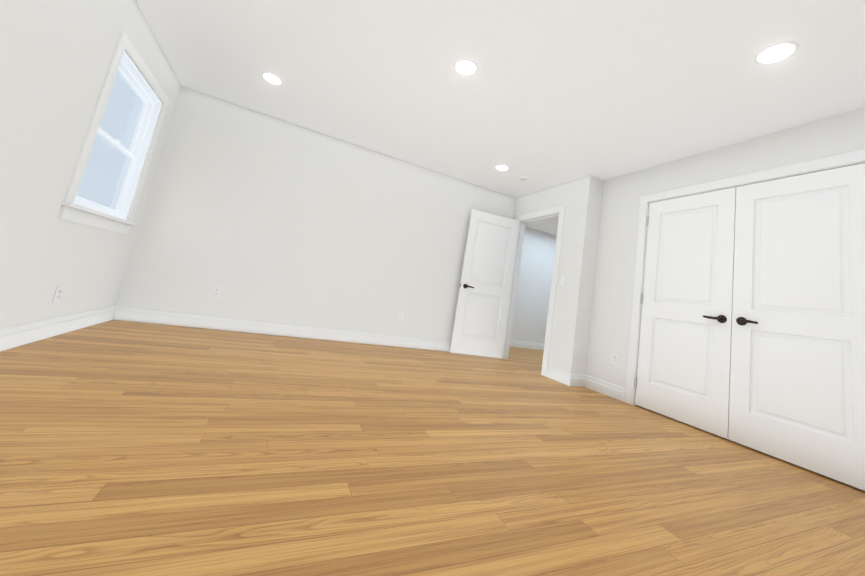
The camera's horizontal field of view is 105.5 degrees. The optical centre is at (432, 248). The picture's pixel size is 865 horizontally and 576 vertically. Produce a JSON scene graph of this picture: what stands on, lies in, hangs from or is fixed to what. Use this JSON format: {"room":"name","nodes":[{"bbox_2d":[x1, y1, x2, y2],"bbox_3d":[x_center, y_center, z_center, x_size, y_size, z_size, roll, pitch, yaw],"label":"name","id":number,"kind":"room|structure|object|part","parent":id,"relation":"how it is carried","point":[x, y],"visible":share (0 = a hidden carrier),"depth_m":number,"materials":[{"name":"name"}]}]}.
{"room":"empty bedroom","nodes":[
{"label":"empty bedroom","id":0,"kind":"room"},
{"bbox_2d":[0,0,180,328],"bbox_3d":[-1.843,-0.693,0.960,0.120,2.440,5.314,13,-9,-23],"label":"wall","id":1,"kind":"structure","parent":0,"point":[55,57],"depth_m":1.97,"materials":[{"name":"white paint"}]},
{"bbox_2d":[52,286,63,302],"bbox_3d":[-2.584,0.319,2.271,0.008,0.114,0.070,13,-9,-23],"label":"electrical outlet","id":2,"kind":"object","parent":1,"relation":"attached to","point":[58,293],"visible":1,"depth_m":2.26,"materials":[{"name":"white plastic"}]},
{"bbox_2d":[0,305,115,351],"bbox_3d":[-1.971,0.447,0.821,0.016,0.132,5.074,13,-9,-23],"label":"baseboard","id":3,"kind":"structure","parent":1,"relation":"attached to","point":[19,335],"depth_m":2.25,"materials":[{"name":"white paint"}]},
{"bbox_2d":[61,201,135,225],"bbox_3d":[-2.569,-0.255,2.583,0.047,0.026,1.046,13,-9,-23],"label":"window sill","id":4,"kind":"structure","parent":1,"relation":"attached to","point":[81,208],"depth_m":2.40,"materials":[{"name":"white paint"}]},
{"bbox_2d":[58,30,168,234],"bbox_3d":[-2.539,-0.835,2.638,0.139,1.366,1.018,13,-9,-23],"label":"window","id":5,"kind":"structure","parent":1,"relation":"in","point":[134,84],"depth_m":2.70,"materials":[{"name":"white plastic"}]},
{"bbox_2d":[116,86,515,341],"bbox_3d":[-0.885,-0.054,4.213,4.667,2.440,0.120,13,-9,-23],"label":"wall","id":6,"kind":"structure","parent":0,"point":[256,216],"depth_m":3.83,"materials":[{"name":"white paint"}]},
{"bbox_2d":[212,286,221,297],"bbox_3d":[-2.277,0.460,3.470,0.070,0.114,0.008,13,-9,-23],"label":"electrical outlet","id":7,"kind":"object","parent":6,"relation":"attached to","point":[216,291],"visible":1,"depth_m":3.47,"materials":[{"name":"white plastic"}]},
{"bbox_2d":[112,306,450,351],"bbox_3d":[-1.029,1.071,3.983,4.397,0.132,0.034,13,-9,-23],"label":"baseboard","id":8,"kind":"structure","parent":6,"relation":"attached to","point":[123,313],"depth_m":3.63,"materials":[{"name":"white paint"}]},
{"bbox_2d":[397,312,402,320],"bbox_3d":[-0.420,0.891,4.288,0.070,0.114,0.008,13,-9,-23],"label":"electrical outlet","id":9,"kind":"object","parent":6,"relation":"attached to","point":[400,316],"visible":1,"depth_m":4.29,"materials":[{"name":"white plastic"}]},
{"bbox_2d":[0,320,864,575],"bbox_3d":[1.329,1.430,2.934,8.240,0.100,6.540,13,-9,-23],"label":"floor","id":10,"kind":"structure","parent":0,"point":[128,448],"depth_m":1.34,"materials":[{"name":"brown wood"}]},
{"bbox_2d":[135,0,864,235],"bbox_3d":[1.744,-1.050,3.300,8.240,0.100,6.540,13,-9,-23],"label":"ceiling","id":11,"kind":"structure","parent":0,"point":[550,94],"depth_m":2.48,"materials":[{"name":"white paint"}]},
{"bbox_2d":[261,72,282,85],"bbox_3d":[-1.490,-1.572,3.054,0.188,0.006,0.188,13,-9,-23],"label":"recessed light","id":12,"kind":"object","parent":11,"relation":"in","point":[271,78],"visible":1,"depth_m":3.05,"materials":[{"name":"white paint"}]},
{"bbox_2d":[454,59,477,75],"bbox_3d":[0.253,-1.365,2.487,0.188,0.006,0.188,13,-9,-23],"label":"recessed light","id":13,"kind":"object","parent":11,"relation":"in","point":[465,67],"visible":1,"depth_m":2.48,"materials":[{"name":"white paint"}]},
{"bbox_2d":[495,165,509,170],"bbox_3d":[0.879,-1.014,4.155,0.188,0.006,0.188,13,-9,-23],"label":"recessed light","id":14,"kind":"object","parent":11,"relation":"in","point":[502,167],"visible":1,"depth_m":4.15,"materials":[{"name":"white paint"}]},
{"bbox_2d":[519,175,527,180],"bbox_3d":[1.200,-0.920,4.333,0.120,0.034,0.120,13,-9,-23],"label":"smoke detector","id":15,"kind":"object","parent":11,"relation":"attached to","point":[523,178],"visible":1,"depth_m":4.30,"materials":[{"name":"white plastic"}]},
{"bbox_2d":[754,41,798,64],"bbox_3d":[2.028,-1.148,1.942,0.188,0.006,0.188,13,-9,-23],"label":"recessed light","id":16,"kind":"object","parent":11,"relation":"in","point":[775,53],"visible":1,"depth_m":1.94,"materials":[{"name":"white paint"}]},
{"bbox_2d":[511,227,556,343],"bbox_3d":[2.294,0.882,6.951,3.573,2.440,0.120,13,-9,-23],"label":"wall","id":17,"kind":"structure","parent":0,"point":[533,291],"depth_m":6.80,"materials":[{"name":"white paint"}]},
{"bbox_2d":[510,340,543,349],"bbox_3d":[2.080,1.991,6.699,3.453,0.132,0.016,13,-9,-23],"label":"baseboard","id":18,"kind":"structure","parent":17,"relation":"attached to","point":[525,344],"depth_m":6.60,"materials":[{"name":"white paint"}]},
{"bbox_2d":[513,178,581,369],"bbox_3d":[1.438,0.374,4.479,0.120,2.440,1.270,13,-9,-23],"label":"wall","id":19,"kind":"structure","parent":0,"point":[571,194],"depth_m":4.05,"materials":[{"name":"white paint"}]},
{"bbox_2d":[450,209,519,357],"bbox_3d":[0.777,0.502,4.723,0.798,2.025,0.035,12,-9,-17],"label":"room door","id":20,"kind":"structure","parent":19,"relation":"in","point":[480,320],"depth_m":4.70,"materials":[{"name":"white paint"}]},
{"bbox_2d":[501,205,564,376],"bbox_3d":[1.380,0.531,4.528,0.158,2.129,0.982,13,-9,-23],"label":"door frame","id":21,"kind":"structure","parent":19,"relation":"attached to","point":[560,210],"depth_m":4.52,"materials":[{"name":"white paint"}]},
{"bbox_2d":[560,276,564,284],"bbox_3d":[1.577,0.393,3.989,0.010,0.114,0.070,13,-9,-23],"label":"light switch","id":22,"kind":"object","parent":19,"relation":"attached to","point":[562,280],"visible":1,"depth_m":3.98,"materials":[{"name":"white plastic"}]},
{"bbox_2d":[546,365,624,401],"bbox_3d":[1.635,1.458,3.585,0.249,0.132,0.822,13,-9,-23],"label":"baseboard","id":23,"kind":"structure","parent":19,"relation":"attached to","point":[617,392],"depth_m":3.61,"materials":[{"name":"white paint"}]},
{"bbox_2d":[562,175,603,374],"bbox_3d":[1.831,0.354,3.894,0.353,2.440,0.120,13,-9,-23],"label":"wall","id":24,"kind":"structure","parent":0,"point":[580,303],"depth_m":3.82,"materials":[{"name":"white paint"}]},
{"bbox_2d":[586,107,864,387],"bbox_3d":[2.386,0.308,2.954,0.120,2.440,2.054,13,-9,-23],"label":"wall","id":25,"kind":"structure","parent":0,"point":[612,298],"depth_m":3.42,"materials":[{"name":"white paint"}]},
{"bbox_2d":[611,352,617,364],"bbox_3d":[1.905,1.153,3.437,0.008,0.114,0.070,13,-9,-23],"label":"outlet","id":26,"kind":"object","parent":25,"relation":"attached to","point":[614,360],"visible":1,"depth_m":3.43,"materials":[{"name":"white plastic"}]},
{"bbox_2d":[635,187,735,438],"bbox_3d":[2.258,0.489,2.982,0.093,2.030,0.727,13,-9,-23],"label":"closet door","id":27,"kind":"structure","parent":25,"relation":"in","point":[684,365],"depth_m":2.93,"materials":[{"name":"white paint"}]},
{"bbox_3d":[2.332,0.577,2.722,0.058,0.066,0.147,13,-9,-23],"label":"handle","id":28,"kind":"part","parent":27,"relation":"part of","materials":[{"name":"black metal"}]},
{"bbox_2d":[624,149,864,405],"bbox_3d":[2.469,0.474,2.677,0.120,2.064,1.503,13,-9,-23],"label":"door frame","id":29,"kind":"structure","parent":25,"relation":"attached to","point":[700,193],"depth_m":3.18,"materials":[{"name":"white paint"}]},
{"bbox_2d":[728,163,864,490],"bbox_3d":[2.561,0.442,2.318,0.093,2.030,0.727,13,-9,-23],"label":"closet door","id":30,"kind":"structure","parent":25,"relation":"in","point":[797,383],"depth_m":2.29,"materials":[{"name":"white paint"}]},
{"bbox_3d":[2.419,0.564,2.532,0.058,0.066,0.147,13,-9,-23],"label":"handle","id":31,"kind":"part","parent":30,"relation":"part of","materials":[{"name":"black metal"}]},
{"label":"outside","id":32,"kind":"structure","parent":0,"visible":0},
{"bbox_2d":[76,73,141,207],"bbox_3d":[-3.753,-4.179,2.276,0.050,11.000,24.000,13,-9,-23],"label":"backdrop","id":33,"kind":"structure","parent":32,"point":[118,97],"depth_m":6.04,"materials":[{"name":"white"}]}
]}

